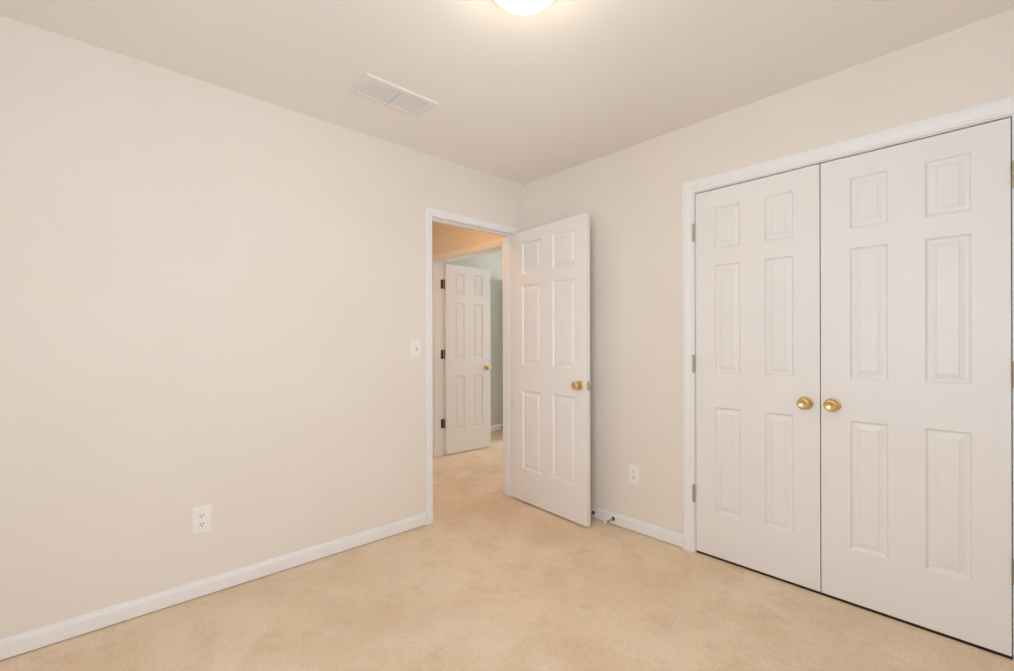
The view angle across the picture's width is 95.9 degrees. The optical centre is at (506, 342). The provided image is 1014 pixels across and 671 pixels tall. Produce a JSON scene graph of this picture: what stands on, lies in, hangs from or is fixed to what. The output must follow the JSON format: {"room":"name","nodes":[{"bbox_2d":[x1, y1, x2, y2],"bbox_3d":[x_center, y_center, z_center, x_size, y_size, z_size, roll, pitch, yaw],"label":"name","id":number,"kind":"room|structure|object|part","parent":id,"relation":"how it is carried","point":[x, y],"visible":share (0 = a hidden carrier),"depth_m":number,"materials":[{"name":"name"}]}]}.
{"room":"empty bedroom","nodes":[
{"label":"empty bedroom","id":0,"kind":"room"},
{"bbox_2d":[0,15,522,654],"bbox_3d":[-1.046,-0.021,2.615,3.093,2.440,0.120,0,0,-43],"label":"wall","id":1,"kind":"structure","parent":0,"point":[213,295],"depth_m":2.12,"materials":[{"name":"beige paint"}]},
{"bbox_2d":[192,505,210,535],"bbox_3d":[-1.442,0.840,2.160,0.077,0.127,0.009,0,0,-43],"label":"wall outlet","id":2,"kind":"object","parent":1,"relation":"attached to","point":[201,516],"visible":1,"depth_m":2.16,"materials":[{"name":"white plastic"}]},
{"bbox_2d":[198,521,205,527],"bbox_3d":[-1.440,0.859,2.158,0.034,0.028,0.003,0,0,-43],"label":"receptacle","id":3,"kind":"object","parent":2,"relation":"attached to","point":[201,524],"depth_m":2.16,"materials":[{"name":"white plastic"}]},
{"bbox_2d":[198,513,205,519],"bbox_3d":[-1.440,0.820,2.158,0.034,0.028,0.003,0,0,-43],"label":"receptacle","id":4,"kind":"object","parent":2,"relation":"attached to","point":[201,516],"depth_m":2.16,"materials":[{"name":"white plastic"}]},
{"bbox_2d":[0,513,425,659],"bbox_3d":[-1.284,1.157,2.301,2.047,0.074,0.012,0,0,-43],"label":"baseboard","id":5,"kind":"structure","parent":1,"relation":"attached to","point":[20,643],"depth_m":2.11,"materials":[{"name":"white paint"}]},
{"bbox_2d":[411,339,420,357],"bbox_3d":[-0.581,0.040,2.947,0.074,0.118,0.023,0,0,-43],"label":"light switch","id":6,"kind":"object","parent":1,"relation":"attached to","point":[415,343],"visible":1,"depth_m":2.95,"materials":[{"name":"white plastic"}]},
{"bbox_2d":[425,207,519,524],"bbox_3d":[-0.218,0.153,3.287,0.857,2.088,0.015,0,0,-43],"label":"trim","id":7,"kind":"structure","parent":1,"relation":"attached to","point":[429,212],"depth_m":3.01,"materials":[{"name":"white paint"}]},
{"bbox_2d":[432,216,512,495],"bbox_3d":[-0.267,0.169,3.334,0.789,2.058,0.120,0,0,-43],"label":"trim","id":8,"kind":"structure","parent":1,"relation":"attached to","point":[507,237],"depth_m":3.58,"materials":[{"name":"white paint"}]},
{"bbox_2d":[512,213,591,526],"bbox_3d":[0.288,0.177,3.228,0.156,2.013,0.768,0,0,-39],"label":"door","id":9,"kind":"structure","parent":1,"relation":"in","point":[551,384],"depth_m":3.17,"materials":[{"name":"white paint"}]},
{"bbox_3d":[0.445,0.280,2.950,0.051,0.054,0.054,0,0,-39],"label":"knob","id":10,"kind":"part","parent":9,"relation":"part of","materials":[{"name":"gold metal"}]},
{"bbox_2d":[432,223,501,255],"bbox_3d":[-0.365,-0.022,4.448,0.120,2.440,1.570,0,0,-43],"label":"wall","id":11,"kind":"structure","parent":0,"point":[445,238],"depth_m":4.54,"materials":[{"name":"beige paint"}]},
{"bbox_2d":[441,264,491,453],"bbox_3d":[-0.425,0.177,5.003,0.635,2.015,0.098,0,0,-40],"label":"door","id":12,"kind":"structure","parent":11,"relation":"in","point":[466,423],"depth_m":5.01,"materials":[{"name":"white paint"}]},
{"bbox_2d":[432,238,501,456],"bbox_3d":[-0.307,0.169,4.386,0.120,2.058,1.236,0,0,-43],"label":"trim","id":13,"kind":"structure","parent":11,"relation":"attached to","point":[438,265],"depth_m":4.82,"materials":[{"name":"white paint"}]},
{"bbox_2d":[444,251,502,430],"bbox_3d":[0.958,-0.025,5.160,3.030,2.440,3.280,0,0,-43],"label":"wall","id":14,"kind":"structure","parent":0,"point":[493,261],"depth_m":6.20,"materials":[{"name":"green paint"}]},
{"bbox_2d":[491,424,502,430],"bbox_3d":[-0.067,1.154,6.272,2.790,0.074,0.012,0,0,-43],"label":"baseboard","id":15,"kind":"structure","parent":14,"relation":"attached to","point":[498,426],"depth_m":6.19,"materials":[{"name":"white paint"}]},
{"bbox_2d":[0,429,1013,670],"bbox_3d":[0.392,1.256,3.396,6.260,0.120,5.540,0,0,-43],"label":"floor","id":16,"kind":"structure","parent":0,"point":[497,581],"depth_m":2.00,"materials":[{"name":"beige carpet"}]},
{"bbox_2d":[0,0,1013,251],"bbox_3d":[0.386,-1.304,3.396,6.260,0.120,5.540,0,0,-43],"label":"ceiling","id":17,"kind":"structure","parent":0,"point":[523,99],"depth_m":1.95,"materials":[{"name":"paint"}]},
{"bbox_2d":[348,72,438,117],"bbox_3d":[-0.569,-1.236,2.313,0.400,0.011,0.208,0,0,-43],"label":"ceiling vent","id":18,"kind":"object","parent":17,"relation":"in","point":[371,87],"visible":1,"depth_m":2.29,"materials":[{"name":"white metal"}]},
{"bbox_2d":[494,0,552,13],"bbox_3d":[0.060,-1.194,1.548,0.268,0.098,0.268,0,0,-43],"label":"ceiling lamp","id":19,"kind":"object","parent":17,"relation":"attached to","point":[514,6],"visible":1,"depth_m":1.57,"materials":[{"name":"white glass"}]},
{"bbox_2d":[523,9,1013,533],"bbox_3d":[1.182,-0.026,2.583,0.137,2.440,3.270,0,0,-43],"label":"wall","id":20,"kind":"structure","parent":0,"point":[632,196],"depth_m":2.74,"materials":[{"name":"beige paint"}]},
{"bbox_2d":[629,464,638,484],"bbox_3d":[0.801,0.837,2.890,0.009,0.118,0.074,0,0,-43],"label":"wall outlet","id":21,"kind":"object","parent":20,"relation":"attached to","point":[633,470],"visible":1,"depth_m":2.89,"materials":[{"name":"white plastic"}]},
{"bbox_2d":[590,505,682,547],"bbox_3d":[0.581,1.153,3.126,0.012,0.074,1.299,0,0,-43],"label":"baseboard","id":22,"kind":"structure","parent":20,"relation":"attached to","point":[666,535],"depth_m":2.85,"materials":[{"name":"white paint"}]},
{"bbox_2d":[692,164,820,591],"bbox_3d":[1.264,0.168,2.381,0.088,2.026,0.616,0,0,-43],"label":"door","id":23,"kind":"structure","parent":20,"relation":"in","point":[758,242],"depth_m":2.35,"materials":[{"name":"white paint"}]},
{"bbox_3d":[1.419,0.292,2.183,0.045,0.056,0.056,0,0,-43],"label":"knob","id":24,"kind":"part","parent":23,"relation":"part of","materials":[{"name":"gold metal"}]},
{"bbox_2d":[682,95,1013,660],"bbox_3d":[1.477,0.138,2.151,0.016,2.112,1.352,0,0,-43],"label":"trim","id":25,"kind":"structure","parent":20,"relation":"attached to","point":[1002,107],"depth_m":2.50,"materials":[{"name":"white paint"}]},
{"bbox_2d":[820,118,1013,656],"bbox_3d":[1.687,0.167,1.923,0.088,2.026,0.623,0,0,-43],"label":"door","id":26,"kind":"structure","parent":20,"relation":"in","point":[916,448],"depth_m":1.89,"materials":[{"name":"white paint"}]},
{"bbox_3d":[1.492,0.289,2.103,0.045,0.056,0.056,0,0,-43],"label":"knob","id":27,"kind":"part","parent":26,"relation":"part of","materials":[{"name":"gold metal"}]}
]}

